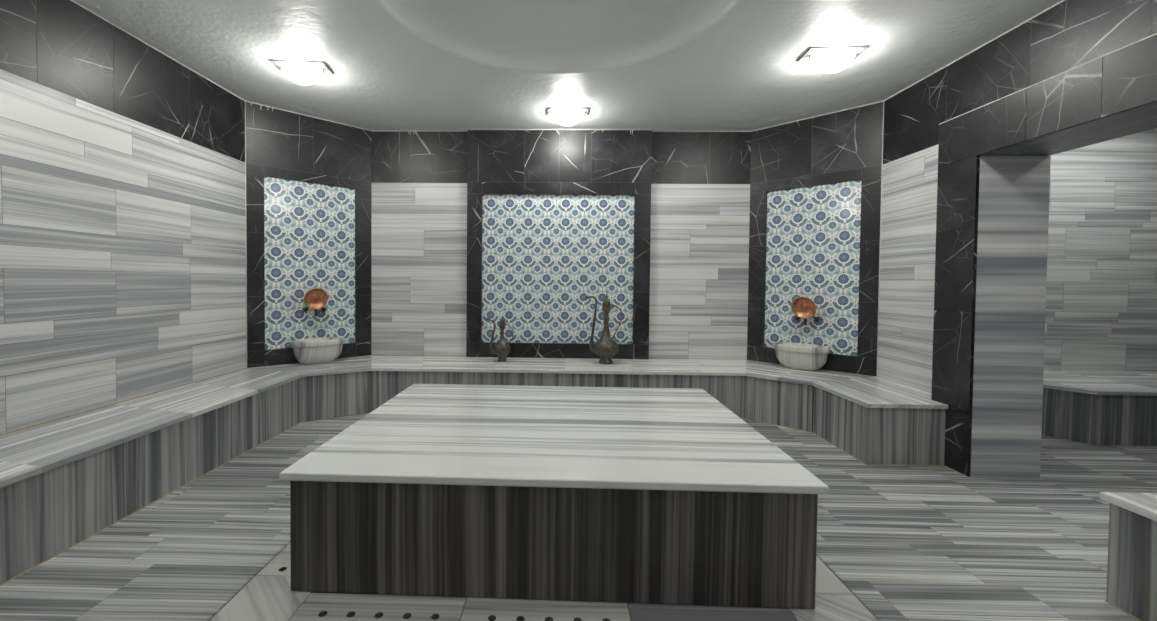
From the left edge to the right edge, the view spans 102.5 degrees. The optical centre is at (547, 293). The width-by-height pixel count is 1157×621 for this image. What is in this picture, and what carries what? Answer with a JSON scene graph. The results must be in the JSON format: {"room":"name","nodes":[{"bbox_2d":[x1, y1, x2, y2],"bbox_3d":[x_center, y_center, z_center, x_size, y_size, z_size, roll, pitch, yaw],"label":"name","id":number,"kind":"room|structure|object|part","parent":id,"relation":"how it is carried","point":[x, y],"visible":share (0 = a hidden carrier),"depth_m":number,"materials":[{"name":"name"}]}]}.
{"room":"spa","nodes":[
{"label":"spa","id":0,"kind":"room"},
{"bbox_2d":[0,0,245,433],"bbox_3d":[-3.018,-0.239,2.086,0.120,3.127,6.677,1,1,1],"label":"wall","id":1,"kind":"structure","parent":0,"point":[123,220],"depth_m":3.08,"materials":[{"name":"grey tile"}]},
{"bbox_2d":[0,368,245,435],"bbox_3d":[-2.975,0.786,1.683,0.010,0.010,5.585,1,1,1],"label":"trim","id":2,"kind":"structure","parent":1,"relation":"attached to","point":[243,368],"depth_m":3.08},
{"bbox_2d":[245,101,246,367],"bbox_3d":[-2.897,-0.556,4.447,0.008,2.559,0.007,1,1,1],"label":"trim","id":3,"kind":"structure","parent":1,"relation":"attached to","point":[245,101],"depth_m":4.45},
{"bbox_2d":[71,0,1064,131],"bbox_3d":[0.053,-1.751,1.991,6.008,0.012,6.462,1,1,1],"label":"trim","id":4,"kind":"structure","parent":1,"relation":"attached to","point":[71,0],"depth_m":4.49,"materials":[{"name":"grey"}]},
{"bbox_2d":[371,131,750,393],"bbox_3d":[0.117,-0.286,5.311,4.475,3.127,0.120,1,1,1],"label":"wall","id":5,"kind":"structure","parent":0,"point":[700,181],"depth_m":5.24,"materials":[{"name":"grey tile"}]},
{"bbox_2d":[251,102,632,134],"bbox_3d":[-1.006,-1.805,5.073,3.862,0.055,0.570,0,1,-10],"label":"trim","id":6,"kind":"structure","parent":5,"relation":"attached to","point":[251,102],"depth_m":5.14,"materials":[{"name":"grey"}]},
{"bbox_2d":[466,130,651,358],"bbox_3d":[0.117,-0.548,5.218,2.056,2.557,0.050,1,1,1],"label":"tile panel","id":7,"kind":"object","parent":5,"relation":"attached to","point":[556,219],"visible":1,"depth_m":5.21,"materials":[{"name":"black stone"}]},
{"bbox_2d":[72,0,1061,130],"bbox_3d":[0.155,-1.917,1.982,6.399,0.330,6.657,1,1,1],"label":"ceiling","id":8,"kind":"structure","parent":0,"point":[395,65],"depth_m":3.50,"materials":[{"name":"paint"}]},
{"bbox_2d":[270,59,332,84],"bbox_3d":[-1.956,-1.744,3.699,0.400,0.134,0.206,0,1,-4],"label":"ceiling lamp","id":9,"kind":"object","parent":8,"relation":"attached to","point":[300,72],"visible":1,"depth_m":3.63,"materials":[{"name":"white glass"}]},
{"bbox_3d":[-1.957,-1.736,3.699,0.264,0.120,0.206,0,1,-4],"label":"lamp shade","id":10,"kind":"part","parent":9,"relation":"part of","materials":[{"name":"white glass"}]},
{"bbox_2d":[547,108,587,125],"bbox_3d":[0.196,-1.746,4.618,0.400,0.134,0.206,1,1,1],"label":"ceiling lamp","id":11,"kind":"object","parent":8,"relation":"attached to","point":[563,116],"visible":1,"depth_m":4.55,"materials":[{"name":"white glass"}]},
{"bbox_3d":[0.196,-1.739,4.618,0.264,0.120,0.206,1,1,1],"label":"lamp shade","id":12,"kind":"part","parent":11,"relation":"part of","materials":[{"name":"white glass"}]},
{"bbox_2d":[798,46,868,72],"bbox_3d":[2.093,-1.701,3.413,0.400,0.134,0.206,1,1,4],"label":"ceiling lamp","id":13,"kind":"object","parent":8,"relation":"attached to","point":[834,59],"visible":1,"depth_m":3.35,"materials":[{"name":"white glass"}]},
{"bbox_3d":[2.092,-1.694,3.413,0.264,0.120,0.206,1,1,4],"label":"lamp shade","id":14,"kind":"part","parent":13,"relation":"part of","materials":[{"name":"white glass"}]},
{"bbox_2d":[0,394,1156,620],"bbox_3d":[2.131,1.333,2.009,10.409,0.120,6.657,1,1,1],"label":"floor","id":15,"kind":"structure","parent":0,"point":[910,542],"depth_m":2.33,"materials":[{"name":"grey tile"}]},
{"bbox_2d":[209,576,314,620],"bbox_3d":[-1.143,1.262,1.849,0.299,0.024,0.380,1,1,1],"label":"floor","id":16,"kind":"structure","parent":15,"relation":"on","point":[264,598],"depth_m":1.87,"materials":[{"name":"stone"}]},
{"bbox_2d":[256,543,290,575],"bbox_3d":[-1.159,1.250,2.349,0.242,0.024,0.614,1,1,1],"label":"plate","id":17,"kind":"object","parent":15,"relation":"on","point":[280,565],"visible":0.28,"depth_m":2.11,"materials":[{"name":"stone"}]},
{"bbox_2d":[289,593,466,620],"bbox_3d":[-0.665,1.268,1.786,0.652,0.024,0.277,1,1,1],"label":"drain cover","id":18,"kind":"object","parent":15,"relation":"on","point":[317,606],"visible":1,"depth_m":1.85,"materials":[{"name":"stone"}]},
{"bbox_2d":[0,355,947,583],"bbox_3d":[0.028,1.029,2.056,5.992,0.448,6.444,1,1,1],"label":"bench","id":19,"kind":"object","parent":15,"relation":"on","point":[65,481],"visible":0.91,"depth_m":3.36,"materials":[{"name":"grey stone"}]},
{"bbox_3d":[-2.328,1.033,1.571,0.020,0.420,5.361,1,1,1],"label":"panel","id":20,"kind":"part","parent":19,"relation":"part of","materials":[{"name":"stone"}]},
{"bbox_3d":[-2.635,0.804,1.682,0.681,0.028,5.579,1,1,1],"label":"seat","id":21,"kind":"part","parent":19,"relation":"part of","materials":[{"name":"stone"}]},
{"bbox_3d":[-2.201,0.740,4.622,1.217,0.028,0.773,-1,2,-44],"label":"seat","id":22,"kind":"part","parent":19,"relation":"part of","materials":[{"name":"stone"}]},
{"bbox_2d":[290,337,345,363],"bbox_3d":[-2.365,0.597,4.782,0.508,0.245,0.300,-1,2,-44],"label":"basin","id":23,"kind":"object","parent":19,"relation":"on","point":[323,349],"visible":1,"depth_m":4.68,"materials":[{"name":"stone"}]},
{"bbox_3d":[-2.373,0.628,4.790,0.464,0.182,0.278,-1,2,-44],"label":"bowl","id":24,"kind":"part","parent":23,"relation":"part of","materials":[{"name":"stone"}]},
{"bbox_3d":[-2.001,0.970,4.415,0.605,0.420,0.020,0,2,-31],"label":"panel","id":25,"kind":"part","parent":19,"relation":"part of","materials":[{"name":"stone"}]},
{"bbox_2d":[486,317,513,361],"bbox_3d":[-0.515,0.492,5.008,0.268,0.478,0.179,1,2,29],"label":"ewer","id":26,"kind":"object","parent":19,"relation":"on","point":[501,349],"visible":1,"depth_m":4.96,"materials":[{"name":"brown metal"}]},
{"bbox_3d":[-0.611,0.461,4.998,0.114,0.402,0.056,1,1,1],"label":"spout","id":27,"kind":"part","parent":26,"relation":"part of","materials":[{"name":"brown metal"}]},
{"bbox_3d":[0.097,0.754,4.884,4.274,0.028,0.777,1,1,1],"label":"seat","id":28,"kind":"part","parent":19,"relation":"part of","materials":[{"name":"stone"}]},
{"bbox_3d":[0.088,0.986,4.530,3.653,0.420,0.020,1,1,1],"label":"panel","id":29,"kind":"part","parent":19,"relation":"part of","materials":[{"name":"stone"}]},
{"bbox_2d":[585,293,622,363],"bbox_3d":[0.600,0.369,4.941,0.337,0.748,0.280,1,2,36],"label":"ewer","id":30,"kind":"object","parent":19,"relation":"on","point":[605,347],"visible":1,"depth_m":4.89,"materials":[{"name":"brown metal"}]},
{"bbox_3d":[0.461,0.334,4.929,0.132,0.611,0.060,1,1,1],"label":"spout","id":31,"kind":"part","parent":30,"relation":"part of","materials":[{"name":"brown metal"}]},
{"bbox_3d":[0.624,0.049,4.919,0.080,0.107,0.080,1,1,1],"label":"lid","id":32,"kind":"part","parent":30,"relation":"part of","materials":[{"name":"brown metal"}]},
{"bbox_3d":[0.724,0.304,4.922,0.137,0.364,0.020,1,1,1],"label":"handle","id":33,"kind":"part","parent":30,"relation":"part of","materials":[{"name":"brown metal"}]},
{"bbox_3d":[2.127,1.010,4.283,0.575,0.420,0.020,2,2,44],"label":"panel","id":34,"kind":"part","parent":19,"relation":"part of","materials":[{"name":"stone"}]},
{"bbox_2d":[772,342,829,370],"bbox_3d":[2.549,0.643,4.676,0.300,0.245,0.508,-1,2,-44],"label":"basin","id":35,"kind":"object","parent":19,"relation":"on","point":[801,356],"visible":1,"depth_m":4.58,"materials":[{"name":"stone"}]},
{"bbox_3d":[2.557,0.675,4.685,0.278,0.182,0.464,-1,2,-44],"label":"bowl","id":36,"kind":"part","parent":35,"relation":"part of","materials":[{"name":"stone"}]},
{"bbox_3d":[2.382,0.783,4.514,0.772,0.028,1.216,-1,2,-43],"label":"seat","id":37,"kind":"part","parent":19,"relation":"part of","materials":[{"name":"stone"}]},
{"bbox_3d":[2.333,1.025,3.714,0.020,0.420,0.711,1,1,1],"label":"panel","id":38,"kind":"part","parent":19,"relation":"part of","materials":[{"name":"stone"}]},
{"bbox_2d":[866,408,867,464],"bbox_3d":[2.315,1.033,3.358,0.006,0.420,0.006,1,1,1],"label":"trim","id":39,"kind":"structure","parent":19,"relation":"attached to","point":[867,408],"depth_m":3.36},
{"bbox_3d":[2.689,0.802,3.836,0.761,0.028,1.021,1,1,1],"label":"seat","id":40,"kind":"part","parent":19,"relation":"part of","materials":[{"name":"stone"}]},
{"bbox_3d":[2.592,1.036,3.363,0.555,0.420,0.020,1,1,1],"label":"panel","id":41,"kind":"part","parent":19,"relation":"part of","materials":[{"name":"stone"}]},
{"bbox_2d":[0,412,965,585],"bbox_3d":[0.255,1.263,1.674,5.153,0.009,5.701,1,1,1],"label":"trim","id":42,"kind":"structure","parent":15,"relation":"on","point":[370,412],"depth_m":3.14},
{"bbox_2d":[460,597,630,620],"bbox_3d":[-0.009,1.274,1.770,0.656,0.024,0.277,1,1,1],"label":"plate","id":43,"kind":"object","parent":15,"relation":"on","point":[475,608],"visible":1,"depth_m":1.84,"materials":[{"name":"stone"}]},
{"bbox_2d":[279,384,828,608],"bbox_3d":[0.031,0.983,2.703,2.205,0.510,1.682,1,1,2],"label":"marble slab","id":44,"kind":"object","parent":15,"relation":"on","point":[602,494],"visible":1,"depth_m":1.91,"materials":[{"name":"grey stone"}]},
{"bbox_3d":[0.000,1.018,1.907,2.149,0.476,0.030,1,1,2],"label":"panel","id":45,"kind":"part","parent":44,"relation":"part of","materials":[{"name":"stone"}]},
{"bbox_2d":[627,602,796,620],"bbox_3d":[0.644,1.280,1.755,0.644,0.024,0.277,1,1,1],"label":"plate","id":46,"kind":"object","parent":15,"relation":"on","point":[637,611],"visible":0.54,"depth_m":1.83,"materials":[{"name":"stone"}]},
{"bbox_2d":[789,594,877,620],"bbox_3d":[1.127,1.284,1.779,0.314,0.024,0.348,1,1,1],"label":"floor","id":47,"kind":"structure","parent":15,"relation":"on","point":[828,607],"depth_m":1.85,"materials":[{"name":"stone"}]},
{"bbox_2d":[816,555,853,594],"bbox_3d":[1.185,1.273,2.278,0.222,0.024,0.646,1,1,1],"label":"plate","id":48,"kind":"object","parent":15,"relation":"on","point":[827,582],"visible":0.04,"depth_m":2.03,"materials":[{"name":"stone"}]},
{"bbox_2d":[1041,370,1156,445],"bbox_3d":[5.313,1.025,4.265,2.760,0.448,0.962,1,1,1],"label":"bench","id":49,"kind":"object","parent":15,"relation":"on","point":[1089,407],"visible":0.58,"depth_m":3.87,"materials":[{"name":"grey stone"}]},
{"bbox_3d":[4.243,1.030,4.229,0.020,0.420,0.974,0,2,-35],"label":"panel","id":50,"kind":"part","parent":49,"relation":"part of","materials":[{"name":"stone"}]},
{"bbox_3d":[4.225,0.805,4.286,0.579,0.028,0.962,1,1,1],"label":"seat","id":51,"kind":"part","parent":49,"relation":"part of","materials":[{"name":"stone"}]},
{"bbox_3d":[5.605,0.818,4.254,2.179,0.028,0.962,1,1,1],"label":"seat","id":52,"kind":"part","parent":49,"relation":"part of","materials":[{"name":"stone"}]},
{"bbox_3d":[5.597,1.052,3.808,2.170,0.420,0.020,1,1,1],"label":"panel","id":53,"kind":"part","parent":49,"relation":"part of","materials":[{"name":"stone"}]},
{"bbox_2d":[1105,600,1140,620],"bbox_3d":[2.277,1.312,0.349,0.008,0.008,3.146,1,1,1],"label":"trim","id":54,"kind":"structure","parent":15,"relation":"on","point":[1105,600],"depth_m":1.86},
{"bbox_2d":[1099,492,1156,620],"bbox_3d":[2.529,1.091,0.353,0.537,0.448,3.156,1,1,1],"label":"bench","id":55,"kind":"object","parent":15,"relation":"on","point":[1132,539],"visible":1,"depth_m":1.84,"materials":[{"name":"grey stone"}]},
{"bbox_3d":[2.531,0.881,0.348,0.537,0.028,3.156,1,1,1],"label":"seat","id":56,"kind":"part","parent":55,"relation":"part of","materials":[{"name":"stone"}]},
{"bbox_2d":[877,0,1156,477],"bbox_3d":[3.171,-0.170,1.511,0.291,3.127,5.820,1,1,1],"label":"wall","id":57,"kind":"structure","parent":0,"point":[1070,34],"depth_m":3.73,"materials":[{"name":"grey tile"}]},
{"bbox_2d":[876,101,883,376],"bbox_3d":[3.093,-0.500,4.309,0.008,2.559,0.007,1,1,1],"label":"trim","id":58,"kind":"structure","parent":57,"relation":"attached to","point":[883,101],"depth_m":4.30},
{"bbox_2d":[931,34,1156,477],"bbox_3d":[3.106,0.021,2.539,0.489,2.496,1.823,1,1,1],"label":"door frame","id":59,"kind":"structure","parent":57,"relation":"in","point":[1008,244],"depth_m":3.13,"materials":[{"name":"black stone"}]},
{"bbox_2d":[939,33,1156,124],"bbox_3d":[2.874,-1.229,2.516,0.007,0.007,1.823,1,1,1],"label":"trim","id":60,"kind":"structure","parent":57,"relation":"attached to","point":[1156,33],"depth_m":2.60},
{"bbox_2d":[1044,128,1156,371],"bbox_3d":[5.402,-0.263,4.777,4.030,3.200,0.120,1,1,1],"label":"wall","id":61,"kind":"structure","parent":0,"point":[1101,313],"depth_m":4.71,"materials":[{"name":"grey tile"}]},
{"bbox_3d":[-2.517,-0.300,4.936,0.931,3.127,0.938,1,1,1],"label":"wall","id":62,"kind":"structure","parent":0,"visible":0},
{"bbox_2d":[246,102,370,367],"bbox_3d":[-2.468,-0.563,4.881,1.221,2.557,0.030,-1,2,-44],"label":"tile panel","id":63,"kind":"object","parent":62,"relation":"attached to","point":[308,179],"visible":0.98,"depth_m":4.81,"materials":[{"name":"black stone"}]},
{"bbox_2d":[302,307,326,315],"bbox_3d":[-2.442,0.168,4.855,0.240,0.136,0.121,-1,2,-44],"label":"tap","id":64,"kind":"object","parent":63,"relation":"attached to","point":[305,310],"visible":0.67,"depth_m":4.82,"materials":[{"name":"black metal"}]},
{"bbox_2d":[304,288,327,309],"bbox_3d":[-2.401,0.056,4.787,0.236,0.227,0.103,-1,2,-44],"label":"copper bowl","id":65,"kind":"object","parent":64,"relation":"hanging from","point":[315,298],"visible":1,"depth_m":4.80,"materials":[{"name":"orange metal"}]},
{"bbox_2d":[392,355,436,355],"bbox_3d":[-1.468,0.715,5.309,1.084,0.010,0.009,1,1,1],"label":"trim","id":66,"kind":"structure","parent":62,"relation":"attached to","point":[392,355],"depth_m":5.30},
{"bbox_3d":[2.730,-0.251,4.814,0.932,3.127,0.934,1,1,1],"label":"wall","id":67,"kind":"structure","parent":0,"visible":0},
{"bbox_2d":[747,102,882,375],"bbox_3d":[2.686,-0.514,4.763,0.030,2.557,1.219,-1,2,-44],"label":"tile panel","id":68,"kind":"object","parent":67,"relation":"attached to","point":[814,223],"visible":0.98,"depth_m":4.69,"materials":[{"name":"black stone"}]},
{"bbox_2d":[794,316,819,324],"bbox_3d":[2.646,0.256,4.737,0.121,0.136,0.240,-1,2,-44],"label":"tap","id":69,"kind":"object","parent":68,"relation":"attached to","point":[795,317],"visible":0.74,"depth_m":4.70,"materials":[{"name":"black metal"}]},
{"bbox_2d":[791,296,816,318],"bbox_3d":[2.591,0.145,4.683,0.103,0.227,0.236,-1,2,-44],"label":"copper bowl","id":70,"kind":"object","parent":69,"relation":"hanging from","point":[802,307],"visible":1,"depth_m":4.70,"materials":[{"name":"orange metal"}]}
]}

